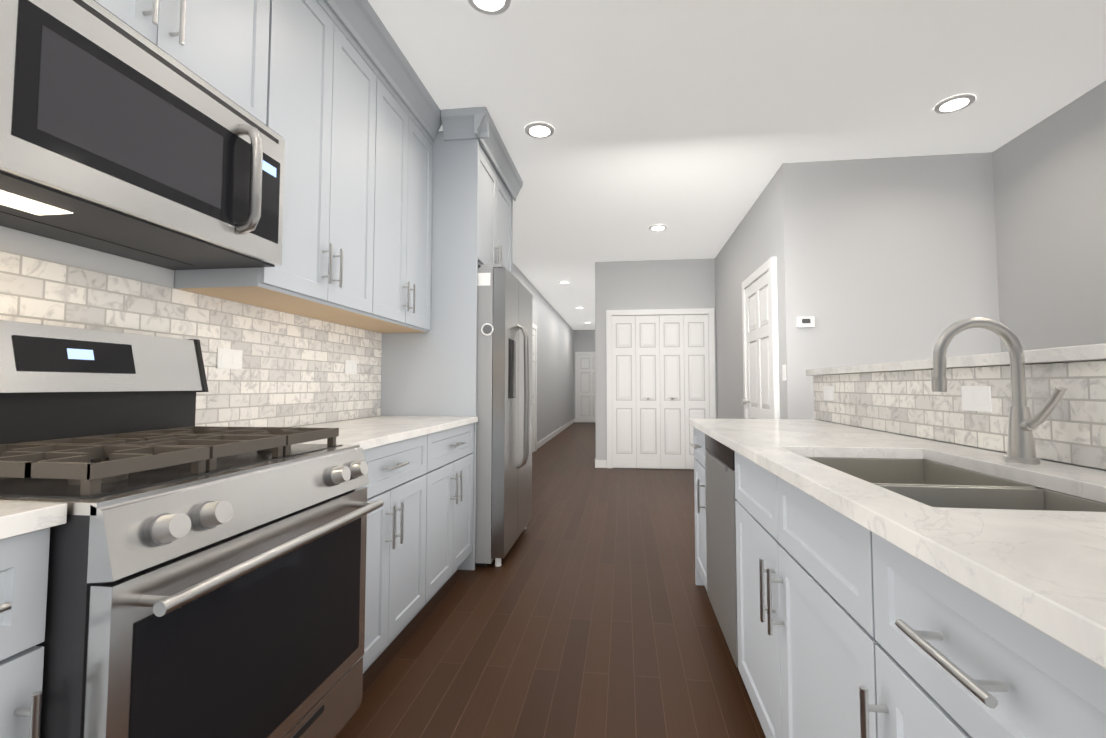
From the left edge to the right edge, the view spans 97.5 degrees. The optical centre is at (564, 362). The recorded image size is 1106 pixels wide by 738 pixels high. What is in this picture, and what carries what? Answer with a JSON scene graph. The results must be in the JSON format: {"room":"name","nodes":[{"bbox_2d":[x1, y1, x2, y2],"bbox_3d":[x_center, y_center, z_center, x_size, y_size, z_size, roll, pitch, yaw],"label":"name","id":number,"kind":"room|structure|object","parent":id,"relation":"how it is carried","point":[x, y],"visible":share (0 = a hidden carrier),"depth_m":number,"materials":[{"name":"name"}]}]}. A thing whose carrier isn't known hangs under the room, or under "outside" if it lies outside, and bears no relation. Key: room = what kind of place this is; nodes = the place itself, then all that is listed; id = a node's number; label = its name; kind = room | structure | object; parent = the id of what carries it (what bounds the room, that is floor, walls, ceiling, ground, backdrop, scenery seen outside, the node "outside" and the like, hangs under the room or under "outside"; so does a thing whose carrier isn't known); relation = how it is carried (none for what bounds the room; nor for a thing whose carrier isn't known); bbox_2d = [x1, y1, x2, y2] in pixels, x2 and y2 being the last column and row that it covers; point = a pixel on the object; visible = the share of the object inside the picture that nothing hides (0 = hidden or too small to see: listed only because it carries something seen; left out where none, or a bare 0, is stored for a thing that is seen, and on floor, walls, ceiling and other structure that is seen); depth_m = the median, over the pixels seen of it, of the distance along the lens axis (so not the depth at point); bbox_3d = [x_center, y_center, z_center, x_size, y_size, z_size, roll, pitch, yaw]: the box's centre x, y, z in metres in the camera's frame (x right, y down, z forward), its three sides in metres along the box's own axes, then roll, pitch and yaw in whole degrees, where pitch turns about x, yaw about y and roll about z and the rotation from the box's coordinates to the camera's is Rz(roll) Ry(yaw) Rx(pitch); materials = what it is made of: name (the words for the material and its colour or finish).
{"room":"kitchen","nodes":[
{"label":"kitchen","id":0,"kind":"room"},
{"bbox_2d":[0,226,572,442],"bbox_3d":[-0.808,0.004,6.466,0.162,2.800,16.600,0,-3,7],"label":"wall","id":1,"kind":"structure","parent":0,"point":[290,373],"depth_m":1.90,"materials":[{"name":"beige tile"}]},
{"bbox_2d":[95,0,269,124],"bbox_3d":[-1.171,-1.201,1.274,0.398,0.874,0.772,0,-3,7],"label":"upper cabinet","id":2,"kind":"object","parent":1,"relation":"attached to","point":[222,46],"visible":0.42,"depth_m":1.43,"materials":[{"name":"grey paint"}]},
{"bbox_2d":[0,0,284,269],"bbox_3d":[-1.139,-0.546,1.239,0.460,0.432,0.764,0,-3,7],"label":"over-the-range microwave","id":3,"kind":"object","parent":2,"relation":"attached to","point":[119,137],"visible":1,"depth_m":1.12,"materials":[{"name":"grey metal"}]},
{"bbox_2d":[216,348,242,368],"bbox_3d":[-1.281,-0.015,1.855,0.007,0.075,0.116,0,-3,7],"label":"electrical outlet","id":4,"kind":"object","parent":1,"relation":"attached to","point":[229,358],"visible":1,"depth_m":1.85,"materials":[{"name":"white plastic"}]},
{"bbox_2d":[174,0,381,319],"bbox_3d":[-1.117,-0.871,2.000,0.328,1.270,0.702,0,-3,7],"label":"upper cabinet","id":5,"kind":"object","parent":1,"relation":"attached to","point":[353,120],"depth_m":1.93,"materials":[{"name":"grey paint"}]},
{"bbox_2d":[344,360,356,373],"bbox_3d":[-1.181,0.024,2.678,0.007,0.075,0.116,0,-3,7],"label":"electrical outlet","id":6,"kind":"object","parent":1,"relation":"attached to","point":[350,367],"visible":1,"depth_m":2.67,"materials":[{"name":"white plastic"}]},
{"bbox_2d":[323,60,437,332],"bbox_3d":[-1.033,-0.839,2.694,0.328,1.270,0.698,0,-3,7],"label":"upper cabinet","id":7,"kind":"object","parent":1,"relation":"attached to","point":[405,169],"depth_m":2.64,"materials":[{"name":"grey paint"}]},
{"bbox_2d":[532,328,534,452],"bbox_3d":[-0.564,0.436,7.752,0.028,2.033,0.844,0,-3,7],"label":"hall door","id":8,"kind":"structure","parent":1,"relation":"in","point":[533,390],"depth_m":8.02,"materials":[{"name":"grey wood"}]},
{"bbox_2d":[532,323,536,451],"bbox_3d":[-0.557,0.402,7.753,0.043,2.125,1.000,0,-3,7],"label":"door frame","id":9,"kind":"structure","parent":1,"relation":"attached to","point":[534,326],"depth_m":8.19,"materials":[{"name":"white wood"}]},
{"bbox_2d":[537,419,606,467],"bbox_3d":[2.167,1.333,6.042,5.855,0.105,16.600,0,-3,7],"label":"baseboard","id":10,"kind":"structure","parent":1,"relation":"attached to","point":[600,463],"depth_m":9.31,"materials":[{"name":"white wood"}]},
{"bbox_2d":[335,422,765,737],"bbox_3d":[2.167,1.435,6.038,6.255,0.100,17.000,0,-3,7],"label":"floor","id":11,"kind":"structure","parent":0,"point":[585,609],"depth_m":2.13,"materials":[{"name":"brown wood"}]},
{"bbox_2d":[0,501,66,737],"bbox_3d":[-1.113,0.673,0.626,0.644,0.915,0.318,0,-3,7],"label":"base cabinet","id":12,"kind":"object","parent":11,"relation":"on","point":[24,541],"visible":1,"depth_m":0.73,"materials":[{"name":"grey paint"}]},
{"bbox_2d":[0,320,383,737],"bbox_3d":[-0.975,0.529,1.170,0.762,1.254,0.770,0,-3,7],"label":"range","id":13,"kind":"object","parent":11,"relation":"on","point":[206,581],"visible":1,"depth_m":1.04,"materials":[{"name":"silver metal"}]},
{"bbox_2d":[361,436,429,672],"bbox_3d":[-0.977,0.750,1.907,0.606,0.883,0.702,0,-3,7],"label":"base cabinet","id":14,"kind":"object","parent":11,"relation":"on","point":[419,543],"depth_m":1.92,"materials":[{"name":"grey paint"}]},
{"bbox_2d":[294,416,477,451],"bbox_3d":[-0.917,0.308,2.272,0.620,0.032,1.400,0,-3,7],"label":"countertop","id":15,"kind":"structure","parent":14,"relation":"on","point":[369,432],"depth_m":2.21,"materials":[{"name":"white stone"}]},
{"bbox_2d":[381,106,522,569],"bbox_3d":[-0.755,-0.136,3.464,0.686,2.797,1.093,0,-3,7],"label":"tall cabinet","id":16,"kind":"object","parent":11,"relation":"on","point":[477,183],"visible":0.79,"depth_m":3.00,"materials":[{"name":"grey paint"}]},
{"bbox_2d":[430,424,473,598],"bbox_3d":[-0.893,0.782,2.601,0.606,0.883,0.698,0,-3,7],"label":"base cabinet","id":17,"kind":"object","parent":11,"relation":"on","point":[451,451],"depth_m":2.53,"materials":[{"name":"grey paint"}]},
{"bbox_2d":[475,264,532,566],"bbox_3d":[-0.657,0.334,3.430,0.838,1.855,0.908,0,-3,7],"label":"refrigerator","id":18,"kind":"object","parent":11,"relation":"on","point":[504,422],"visible":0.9,"depth_m":2.99,"materials":[{"name":"grey metal"}]},
{"bbox_2d":[595,258,716,469],"bbox_3d":[1.897,0.194,10.530,1.997,2.800,8.170,0,-3,7],"label":"wall block","id":19,"kind":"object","parent":11,"relation":"on","point":[660,284],"visible":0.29,"depth_m":6.56,"materials":[{"name":"grey paint"}]},
{"bbox_2d":[612,314,708,468],"bbox_3d":[1.266,0.374,6.445,1.266,2.033,0.063,0,-3,7],"label":"bifold closet door","id":20,"kind":"structure","parent":19,"relation":"attached to","point":[655,381],"depth_m":6.45,"materials":[{"name":"white wood"}]},
{"bbox_2d":[606,308,715,467],"bbox_3d":[1.267,0.341,6.457,1.420,2.125,0.043,0,-3,7],"label":"trim","id":21,"kind":"structure","parent":19,"relation":"attached to","point":[711,350],"depth_m":6.48,"materials":[{"name":"white wood"}]},
{"bbox_2d":[705,434,737,666],"bbox_3d":[0.930,0.755,1.975,0.607,0.878,0.601,0,-3,7],"label":"dishwasher","id":22,"kind":"object","parent":11,"relation":"on","point":[721,528],"visible":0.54,"depth_m":1.93,"materials":[{"name":"silver metal"}]},
{"bbox_2d":[692,430,851,633],"bbox_3d":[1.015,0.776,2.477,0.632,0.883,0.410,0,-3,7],"label":"base cabinet","id":23,"kind":"object","parent":11,"relation":"on","point":[778,584],"depth_m":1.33,"materials":[{"name":"grey paint"}]},
{"bbox_2d":[852,526,1105,737],"bbox_3d":[0.774,0.683,0.494,0.632,0.883,0.486,0,-3,7],"label":"base cabinet","id":24,"kind":"object","parent":11,"relation":"on","point":[890,585],"depth_m":0.59,"materials":[{"name":"grey paint"}]},
{"bbox_2d":[688,418,1105,677],"bbox_3d":[0.891,0.271,1.492,0.678,0.032,2.480,0,-3,7],"label":"countertop","id":25,"kind":"structure","parent":24,"relation":"on","point":[1043,568],"depth_m":0.67,"materials":[{"name":"white stone"}]},
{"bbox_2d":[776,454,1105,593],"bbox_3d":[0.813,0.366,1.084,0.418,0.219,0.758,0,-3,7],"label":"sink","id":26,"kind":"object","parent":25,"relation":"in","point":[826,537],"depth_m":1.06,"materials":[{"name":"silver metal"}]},
{"bbox_2d":[931,317,1066,463],"bbox_3d":[1.026,0.061,1.152,0.227,0.356,0.159,0,-3,7],"label":"faucet","id":27,"kind":"object","parent":25,"relation":"on","point":[1023,425],"visible":1,"depth_m":1.18,"materials":[{"name":"silver metal"}]},
{"bbox_2d":[573,330,594,418],"bbox_3d":[0.828,0.390,14.695,1.128,2.800,0.150,0,-3,7],"label":"wall","id":28,"kind":"structure","parent":0,"point":[583,340],"depth_m":14.69,"materials":[{"name":"grey paint"}]},
{"bbox_2d":[575,352,594,421],"bbox_3d":[0.797,0.722,14.583,0.970,2.125,0.043,0,-3,7],"label":"door frame","id":29,"kind":"structure","parent":28,"relation":"attached to","point":[576,386],"depth_m":14.62,"materials":[{"name":"white wood"}]},
{"bbox_2d":[578,354,595,421],"bbox_3d":[0.795,0.755,14.565,0.814,2.033,0.078,0,-3,7],"label":"door","id":30,"kind":"structure","parent":28,"relation":"in","point":[586,387],"depth_m":14.60,"materials":[{"name":"grey wood"}]},
{"bbox_2d":[368,0,1105,329],"bbox_3d":[2.167,-1.462,6.173,6.255,0.100,17.000,0,-3,7],"label":"ceiling","id":31,"kind":"structure","parent":0,"point":[692,125],"depth_m":2.79,"materials":[{"name":"white paint"}]},
{"bbox_2d":[467,0,510,14],"bbox_3d":[-0.332,-1.595,2.116,0.196,0.010,0.196,0,-3,7],"label":"recessed light","id":32,"kind":"object","parent":31,"relation":"in","point":[491,7],"visible":1,"depth_m":2.16,"materials":[{"name":"white"}]},
{"bbox_2d":[525,122,553,138],"bbox_3d":[-0.168,-1.543,3.224,0.196,0.010,0.196,0,-3,7],"label":"recessed light","id":33,"kind":"object","parent":31,"relation":"in","point":[539,130],"visible":1,"depth_m":3.21,"materials":[{"name":"white"}]},
{"bbox_2d":[649,224,666,230],"bbox_3d":[1.000,-1.450,5.205,0.196,0.010,0.196,0,-3,7],"label":"recessed light","id":34,"kind":"object","parent":31,"relation":"in","point":[659,227],"visible":0.92,"depth_m":5.18,"materials":[{"name":"white"}]},
{"bbox_2d":[934,94,975,113],"bbox_3d":[2.344,-1.557,2.920,0.196,0.010,0.196,0,-3,7],"label":"recessed light","id":35,"kind":"object","parent":31,"relation":"in","point":[955,103],"visible":0.98,"depth_m":2.90,"materials":[{"name":"white"}]},
{"bbox_2d":[715,152,1000,419],"bbox_3d":[2.556,-0.068,4.936,1.460,2.800,2.790,0,-3,7],"label":"wall block","id":36,"kind":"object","parent":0,"point":[886,260],"visible":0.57,"depth_m":3.60,"materials":[{"name":"grey paint"}]},
{"bbox_2d":[742,271,771,418],"bbox_3d":[1.698,0.273,4.288,0.088,2.033,0.824,0,-3,7],"label":"hall door","id":37,"kind":"structure","parent":36,"relation":"attached to","point":[758,401],"depth_m":4.29,"materials":[{"name":"white wood"}]},
{"bbox_2d":[742,257,779,418],"bbox_3d":[1.720,0.239,4.287,0.043,2.125,0.980,0,-3,7],"label":"door frame","id":38,"kind":"structure","parent":36,"relation":"attached to","point":[770,265],"depth_m":3.85,"materials":[{"name":"white wood"}]},
{"bbox_2d":[782,365,785,380],"bbox_3d":[1.665,0.073,3.679,0.006,0.120,0.075,0,-3,7],"label":"light switch","id":39,"kind":"object","parent":36,"relation":"attached to","point":[784,372],"visible":0.92,"depth_m":3.67,"materials":[{"name":"white plastic"}]},
{"bbox_2d":[796,316,814,327],"bbox_3d":[1.796,-0.305,3.618,0.120,0.080,0.026,0,-3,7],"label":"thermostat","id":40,"kind":"object","parent":36,"relation":"attached to","point":[805,322],"visible":0.96,"depth_m":3.61,"materials":[{"name":"white plastic"}]},
{"bbox_2d":[806,343,1105,470],"bbox_3d":[1.176,0.519,0.282,0.228,1.191,4.862,0,-3,7],"label":"wall","id":41,"kind":"structure","parent":0,"point":[900,398],"depth_m":1.42,"materials":[{"name":"beige tile"}]},
{"bbox_2d":[823,386,833,400],"bbox_3d":[1.350,0.155,2.486,0.007,0.075,0.116,0,-3,7],"label":"electrical outlet","id":42,"kind":"object","parent":41,"relation":"attached to","point":[828,393],"visible":1,"depth_m":2.48,"materials":[{"name":"white plastic"}]},
{"bbox_2d":[961,386,991,411],"bbox_3d":[1.224,0.106,1.444,0.007,0.075,0.116,0,-3,7],"label":"electrical outlet","id":43,"kind":"object","parent":41,"relation":"attached to","point":[976,398],"visible":1,"depth_m":1.44,"materials":[{"name":"white plastic"}]},
{"bbox_2d":[992,80,1105,351],"bbox_3d":[4.116,-0.104,4.174,1.820,2.800,3.930,0,-3,7],"label":"wall","id":44,"kind":"structure","parent":0,"point":[1049,174],"depth_m":3.02,"materials":[{"name":"grey paint"}]}
]}

